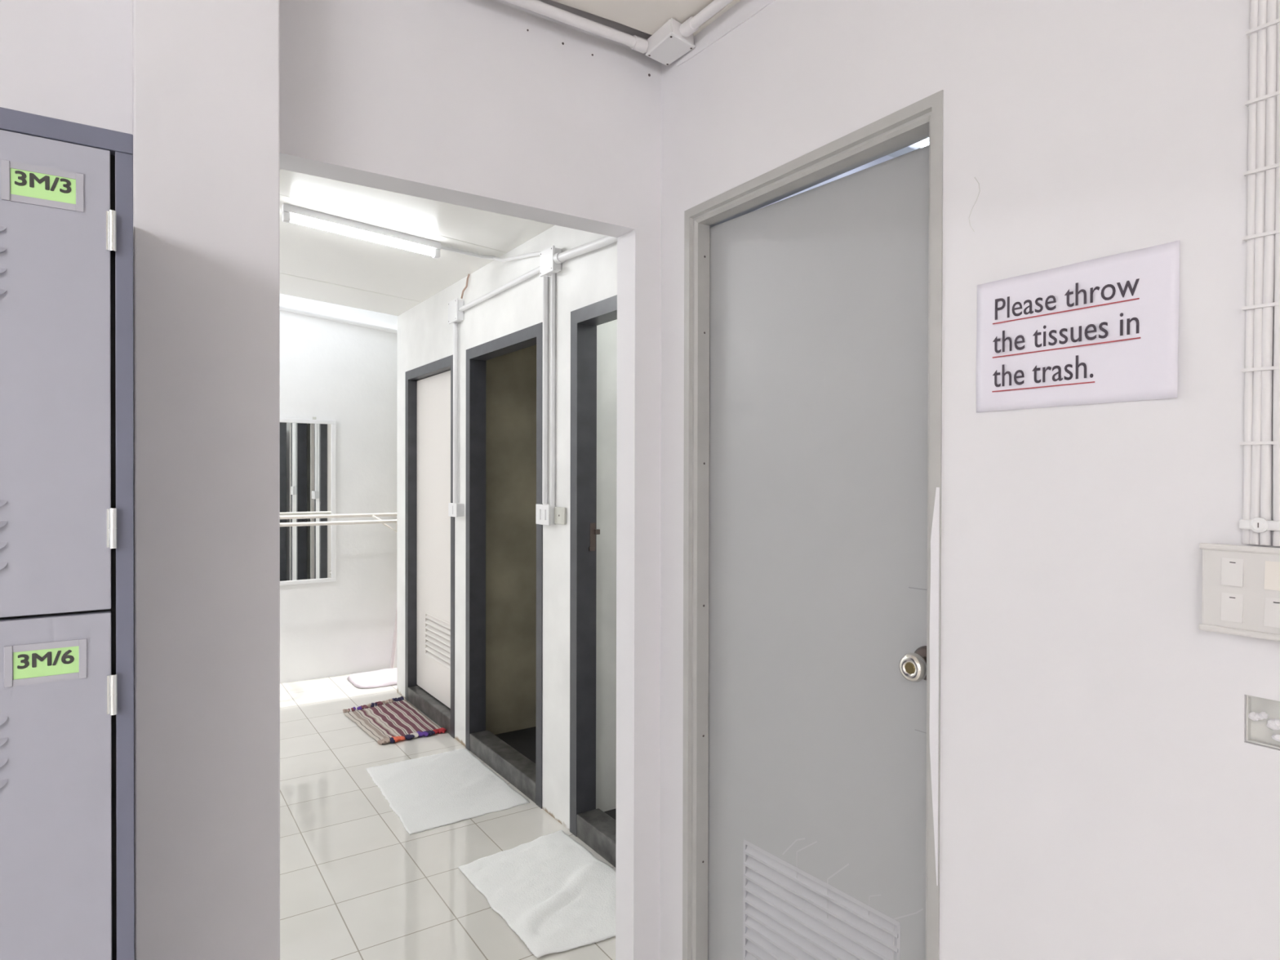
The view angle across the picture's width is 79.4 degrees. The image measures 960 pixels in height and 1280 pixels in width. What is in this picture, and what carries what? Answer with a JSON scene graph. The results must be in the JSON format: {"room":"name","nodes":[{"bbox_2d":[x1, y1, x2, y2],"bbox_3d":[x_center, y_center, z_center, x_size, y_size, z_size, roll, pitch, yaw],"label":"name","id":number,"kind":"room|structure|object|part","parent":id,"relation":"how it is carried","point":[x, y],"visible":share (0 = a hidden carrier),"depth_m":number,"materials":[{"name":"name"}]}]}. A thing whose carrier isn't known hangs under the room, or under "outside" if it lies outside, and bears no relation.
{"room":"changing room","nodes":[
{"label":"changing room","id":0,"kind":"room"},
{"bbox_2d":[132,0,279,959],"bbox_3d":[-0.781,0.147,1.387,0.218,2.525,0.172,0,0,-34],"label":"wall pier","id":1,"kind":"object","parent":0,"point":[206,73],"visible":0.92,"depth_m":1.31,"materials":[{"name":"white paint"}]},
{"bbox_2d":[280,293,396,683],"bbox_3d":[-2.652,-0.418,5.140,5.100,3.600,0.100,0,0,-34],"label":"wall","id":2,"kind":"structure","parent":0,"point":[345,374],"depth_m":5.47,"materials":[{"name":"white paint"}]},
{"bbox_2d":[280,417,335,585],"bbox_3d":[-2.388,0.139,5.239,0.606,1.149,0.020,0,0,-34],"label":"window","id":3,"kind":"structure","parent":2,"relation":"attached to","point":[307,446],"depth_m":5.30,"materials":[{"name":"glass"}]},
{"bbox_2d":[280,512,396,532],"bbox_3d":[-2.281,0.293,5.037,1.424,0.124,0.492,0,0,-34],"label":"drying rack","id":4,"kind":"object","parent":2,"relation":"attached to","point":[381,514],"visible":0.41,"depth_m":5.08,"materials":[{"name":"white metal"}]},
{"bbox_3d":[-2.207,0.271,4.938,1.412,0.038,0.245,0,0,-34],"label":"rail","id":5,"kind":"part","parent":4,"relation":"part of","materials":[{"name":"white metal"}]},
{"bbox_3d":[-2.279,0.243,5.034,1.400,0.025,0.025,0,0,-34],"label":"rail","id":6,"kind":"part","parent":4,"relation":"part of","materials":[{"name":"white metal"}]},
{"bbox_2d":[280,303,396,333],"bbox_3d":[-2.523,-1.177,5.125,2.404,0.282,0.042,0,0,-34],"label":"fluorescent light","id":7,"kind":"object","parent":2,"relation":"attached to","point":[282,307],"visible":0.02,"depth_m":5.38,"materials":[{"name":"white plastic"}]},
{"bbox_2d":[279,168,554,315],"bbox_3d":[-2.021,-1.189,2.730,3.274,0.276,3.280,0,0,-34],"label":"ceiling","id":8,"kind":"structure","parent":0,"point":[318,264],"depth_m":3.58,"materials":[{"name":"white paint"}]},
{"bbox_2d":[281,203,440,258],"bbox_3d":[-1.185,-1.065,3.325,0.655,0.117,0.040,0,0,-34],"label":"tube light","id":9,"kind":"object","parent":8,"relation":"attached to","point":[293,214],"visible":1,"depth_m":3.30,"materials":[{"name":"white plastic"}]},
{"bbox_2d":[0,0,893,959],"bbox_3d":[-1.577,0.050,1.010,7.900,2.720,0.089,0,0,-34],"label":"wall","id":10,"kind":"structure","parent":0,"point":[496,106],"depth_m":1.81,"materials":[{"name":"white paint"}]},
{"bbox_2d":[502,0,648,53],"bbox_3d":[-0.341,-1.096,1.714,0.860,0.033,0.032,0,0,-34],"label":"conduit pipe","id":11,"kind":"object","parent":10,"relation":"attached to","point":[637,43],"visible":1,"depth_m":1.84,"materials":[{"name":"white paint"}]},
{"bbox_2d":[280,667,616,959],"bbox_3d":[-1.377,1.442,0.715,7.900,0.100,8.900,0,0,-34],"label":"floor","id":12,"kind":"structure","parent":0,"point":[355,884],"depth_m":2.91,"materials":[{"name":"beige tile"}]},
{"bbox_2d":[0,106,134,959],"bbox_3d":[-1.131,0.500,0.835,0.972,1.824,0.460,0,0,-34],"label":"locker","id":13,"kind":"object","parent":12,"relation":"on","point":[67,806],"visible":1,"depth_m":0.88,"materials":[{"name":"grey metal"}]},
{"bbox_3d":[-0.751,-0.117,0.823,0.306,0.538,0.023,0,0,-34],"label":"door","id":14,"kind":"part","parent":13,"relation":"part of","materials":[{"name":"grey paint"}]},
{"bbox_3d":[-0.752,0.426,0.827,0.306,0.539,0.023,0,0,-34],"label":"door","id":15,"kind":"part","parent":13,"relation":"part of","materials":[{"name":"grey paint"}]},
{"bbox_2d":[346,667,396,688],"bbox_3d":[-1.736,1.371,5.390,0.545,0.023,0.420,0,0,-34],"label":"floor mat","id":16,"kind":"object","parent":12,"relation":"on","point":[386,677],"visible":0.58,"depth_m":5.32,"materials":[{"name":"white fabric"}]},
{"bbox_2d":[390,608,396,668],"bbox_3d":[-1.755,0.729,5.667,0.161,1.298,0.024,0,0,-34],"label":"leaning pole","id":17,"kind":"object","parent":12,"relation":"on","point":[394,641],"visible":0.34,"depth_m":5.63,"materials":[{"name":"white plastic"}]},
{"bbox_2d":[342,696,446,744],"bbox_3d":[-1.437,1.376,4.447,0.399,0.025,0.805,0,0,-34],"label":"rag rug","id":18,"kind":"object","parent":12,"relation":"on","point":[392,722],"visible":1,"depth_m":4.41,"materials":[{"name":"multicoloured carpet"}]},
{"bbox_2d":[365,748,529,835],"bbox_3d":[-0.906,1.390,3.517,0.539,0.012,0.816,0,0,-34],"label":"floor mat","id":19,"kind":"object","parent":12,"relation":"on","point":[430,792],"visible":1,"depth_m":3.46,"materials":[{"name":"white fabric"}]},
{"bbox_2d":[457,830,615,958],"bbox_3d":[-0.282,1.389,2.627,0.495,0.021,0.758,0,0,-34],"label":"floor mat","id":20,"kind":"object","parent":12,"relation":"on","point":[551,891],"visible":0.86,"depth_m":2.61,"materials":[{"name":"white fabric"}]},
{"bbox_2d":[396,225,617,830],"bbox_3d":[-0.635,-0.054,3.676,0.078,2.900,3.300,0,0,-34],"label":"wall","id":21,"kind":"structure","parent":0,"point":[424,335],"depth_m":3.31,"materials":[{"name":"white paint"}]},
{"bbox_2d":[404,355,454,737],"bbox_3d":[-1.199,0.355,4.535,0.102,2.068,0.870,0,0,-34],"label":"door","id":22,"kind":"structure","parent":21,"relation":"in","point":[429,531],"depth_m":4.62,"materials":[{"name":"plastic"}]},
{"bbox_3d":[-1.201,1.344,4.541,0.102,0.090,0.762,0,0,-34],"label":"sill","id":23,"kind":"part","parent":22,"relation":"part of","materials":[{"name":"stone"}]},
{"bbox_2d":[453,322,457,503],"bbox_3d":[-0.979,-0.353,4.087,0.025,0.961,0.025,0,0,-34],"label":"conduit pipe","id":24,"kind":"object","parent":21,"relation":"attached to","point":[455,324],"visible":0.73,"depth_m":4.08,"materials":[{"name":"white plastic"}]},
{"bbox_2d":[448,297,463,324],"bbox_3d":[-0.969,-0.887,4.063,0.045,0.116,0.125,0,0,-34],"label":"junction box","id":25,"kind":"object","parent":21,"relation":"attached to","point":[455,315],"visible":0.95,"depth_m":4.03,"materials":[{"name":"white plastic"}]},
{"bbox_3d":[-0.983,-0.887,4.053,0.010,0.116,0.125,0,0,-34],"label":"plate","id":26,"kind":"part","parent":25,"relation":"part of","materials":[{"name":"white plastic"}]},
{"bbox_2d":[460,274,470,298],"bbox_3d":[-0.901,-0.998,3.972,0.015,0.117,0.081,0,0,-43],"label":"loose cable","id":27,"kind":"object","parent":25,"relation":"attached to","point":[468,277],"visible":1,"depth_m":3.96,"materials":[{"name":"brown plastic"}]},
{"bbox_2d":[448,502,463,517],"bbox_3d":[-0.973,0.158,4.070,0.046,0.072,0.123,0,0,-34],"label":"wall switch","id":28,"kind":"object","parent":21,"relation":"attached to","point":[456,510],"visible":0.97,"depth_m":4.03,"materials":[{"name":"white plastic"}]},
{"bbox_3d":[-0.985,0.158,4.061,0.008,0.072,0.123,0,0,-34],"label":"plate","id":29,"kind":"part","parent":28,"relation":"part of","materials":[{"name":"white plastic"}]},
{"bbox_2d":[458,266,539,311],"bbox_3d":[-0.664,-0.888,3.614,0.024,0.031,0.980,0,0,-34],"label":"conduit pipe","id":30,"kind":"object","parent":21,"relation":"attached to","point":[535,271],"visible":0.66,"depth_m":3.56,"materials":[{"name":"white plastic"}]},
{"bbox_2d":[465,322,542,808],"bbox_3d":[-0.302,0.361,3.877,0.863,2.068,0.880,0,0,-34],"label":"door frame","id":31,"kind":"structure","parent":21,"relation":"in","point":[526,775],"depth_m":3.96,"materials":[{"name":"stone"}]},
{"bbox_3d":[-0.621,1.351,3.672,0.102,0.090,0.772,0,0,-34],"label":"sill","id":32,"kind":"part","parent":31,"relation":"part of","materials":[{"name":"stone"}]},
{"bbox_2d":[542,275,547,503],"bbox_3d":[-0.397,-0.376,3.225,0.023,0.950,0.023,0,0,-34],"label":"conduit pipe","id":33,"kind":"object","parent":21,"relation":"attached to","point":[544,400],"visible":0.98,"depth_m":3.22,"materials":[{"name":"white plastic"}]},
{"bbox_2d":[535,503,555,525],"bbox_3d":[-0.393,0.144,3.208,0.040,0.084,0.120,0,0,-34],"label":"wall switch","id":34,"kind":"object","parent":21,"relation":"attached to","point":[544,513],"visible":1,"depth_m":3.17,"materials":[{"name":"white plastic"}]},
{"bbox_2d":[539,244,561,276],"bbox_3d":[-0.365,-0.894,3.158,0.045,0.103,0.120,0,0,-34],"label":"junction box","id":35,"kind":"object","parent":21,"relation":"attached to","point":[548,265],"visible":0.98,"depth_m":3.13,"materials":[{"name":"white plastic"}]},
{"bbox_2d":[440,244,540,262],"bbox_3d":[-0.593,-1.002,3.444,0.634,0.133,0.232,0,0,31],"label":"conduit pipe","id":36,"kind":"object","parent":35,"relation":"attached to","point":[443,247],"visible":0.88,"depth_m":3.54,"materials":[{"name":"white plastic"}]},
{"bbox_2d":[550,272,555,505],"bbox_3d":[-0.358,-0.371,3.171,0.019,0.958,0.019,0,0,-34],"label":"conduit pipe","id":37,"kind":"object","parent":21,"relation":"attached to","point":[553,275],"visible":1,"depth_m":3.16,"materials":[{"name":"white plastic"}]},
{"bbox_2d":[554,506,566,524],"bbox_3d":[-0.323,0.144,3.127,0.013,0.069,0.088,0,0,-34],"label":"wall outlet","id":38,"kind":"object","parent":21,"relation":"attached to","point":[560,513],"visible":1,"depth_m":3.12,"materials":[{"name":"grey plastic"}]},
{"bbox_2d":[552,235,617,263],"bbox_3d":[-0.065,-0.879,2.710,0.042,0.066,0.991,0,0,-34],"label":"conduit pipe","id":39,"kind":"object","parent":21,"relation":"attached to","point":[559,257],"visible":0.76,"depth_m":2.91,"materials":[{"name":"white plastic"}]},
{"bbox_2d":[569,294,617,867],"bbox_3d":[0.323,0.369,2.942,0.863,2.068,0.870,0,0,-34],"label":"door frame","id":40,"kind":"structure","parent":21,"relation":"in","point":[593,826],"depth_m":3.04,"materials":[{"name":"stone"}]},
{"bbox_3d":[-0.180,0.226,3.052,0.042,0.110,0.018,0,0,-34],"label":"strike plate","id":41,"kind":"part","parent":40,"relation":"part of","materials":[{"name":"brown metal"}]},
{"bbox_3d":[0.004,1.358,2.737,0.102,0.090,0.762,0,0,-34],"label":"sill","id":42,"kind":"part","parent":40,"relation":"part of","materials":[{"name":"stone"}]},
{"bbox_2d":[485,344,536,734],"bbox_3d":[-0.243,-0.059,4.551,1.548,2.900,0.080,0,0,-34],"label":"wall","id":43,"kind":"structure","parent":0,"point":[511,377],"depth_m":4.20,"materials":[{"name":"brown paint"}]},
{"bbox_2d":[595,319,617,811],"bbox_3d":[0.385,-0.051,3.612,1.548,2.900,0.100,0,0,-34],"label":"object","id":44,"kind":"structure","parent":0,"point":[606,333],"depth_m":3.21,"materials":[{"name":"white paint"}]},
{"bbox_2d":[551,0,714,35],"bbox_3d":[-1.050,-1.133,-1.508,5.783,0.070,4.672,0,0,-34],"label":"ceiling","id":45,"kind":"structure","parent":0,"point":[647,16],"depth_m":1.83,"materials":[{"name":"white paint"}]},
{"bbox_2d":[645,17,695,66],"bbox_3d":[0.076,-1.094,1.927,0.084,0.045,0.126,0,0,-34],"label":"junction box","id":46,"kind":"object","parent":45,"relation":"attached to","point":[667,44],"visible":0.96,"depth_m":1.91,"materials":[{"name":"white paint"}]},
{"bbox_2d":[679,0,733,37],"bbox_3d":[1.334,-1.083,0.048,0.032,0.032,4.412,0,0,-34],"label":"conduit pipe","id":47,"kind":"object","parent":45,"relation":"attached to","point":[691,24],"visible":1,"depth_m":1.82,"materials":[{"name":"white paint"}]},
{"bbox_2d":[888,146,919,157],"bbox_3d":[1.153,-1.099,1.947,1.517,0.060,1.372,0,0,-34],"label":"ceiling","id":48,"kind":"structure","parent":0,"point":[907,149],"depth_m":2.52,"materials":[{"name":"white paint"}]},
{"bbox_2d":[907,137,928,149],"bbox_3d":[1.124,-1.040,2.005,0.060,0.061,1.000,0,0,-34],"label":"tube light","id":49,"kind":"object","parent":48,"relation":"attached to","point":[925,142],"visible":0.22,"depth_m":2.38,"materials":[{"name":"white glass"}]},
{"bbox_2d":[659,0,1279,959],"bbox_3d":[1.393,0.062,0.132,0.104,2.720,4.672,0,0,-34],"label":"wall","id":50,"kind":"structure","parent":0,"point":[1104,795],"depth_m":1.17,"materials":[{"name":"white paint"}]},
{"bbox_2d":[693,0,740,35],"bbox_3d":[1.360,-1.096,0.076,0.016,0.012,4.630,0,0,-34],"label":"trim","id":51,"kind":"structure","parent":50,"relation":"attached to","point":[733,2],"depth_m":1.84,"materials":[{"name":"white"}]},
{"bbox_2d":[682,89,943,959],"bbox_3d":[0.370,0.365,1.688,0.131,2.090,0.742,0,0,-34],"label":"door","id":52,"kind":"structure","parent":50,"relation":"in","point":[813,317],"depth_m":1.67,"materials":[{"name":"grey paint"}]},
{"bbox_3d":[0.513,0.349,1.439,0.038,0.054,0.054,0,0,-34],"label":"knob","id":53,"kind":"part","parent":52,"relation":"part of","materials":[{"name":"silver metal"}]},
{"bbox_2d":[976,240,1179,412],"bbox_3d":[0.643,-0.218,1.161,0.005,0.212,0.297,0,0,-34],"label":"notice sheet","id":54,"kind":"object","parent":50,"relation":"attached to","point":[1103,330],"visible":1,"depth_m":1.14,"materials":[{"name":"white paper"}]},
{"bbox_2d":[1198,542,1279,641],"bbox_3d":[0.784,0.138,0.926,0.034,0.112,0.182,0,0,-34],"label":"switch panel","id":55,"kind":"object","parent":50,"relation":"attached to","point":[1241,584],"visible":1,"depth_m":0.96,"materials":[{"name":"white plastic"}]},
{"bbox_2d":[1239,0,1279,546],"bbox_3d":[0.782,-0.514,0.942,0.023,1.190,0.075,0,0,-34],"label":"cable conduit","id":56,"kind":"object","parent":50,"relation":"attached to","point":[1261,412],"visible":1,"depth_m":0.96,"materials":[{"name":"white paint"}]},
{"bbox_2d":[1245,694,1279,749],"bbox_3d":[0.800,0.303,0.950,0.014,0.059,0.085,0,0,-34],"label":"wall recess","id":57,"kind":"structure","parent":50,"relation":"attached to","point":[1262,714],"depth_m":0.97,"materials":[{"name":"white paint"}]}
]}

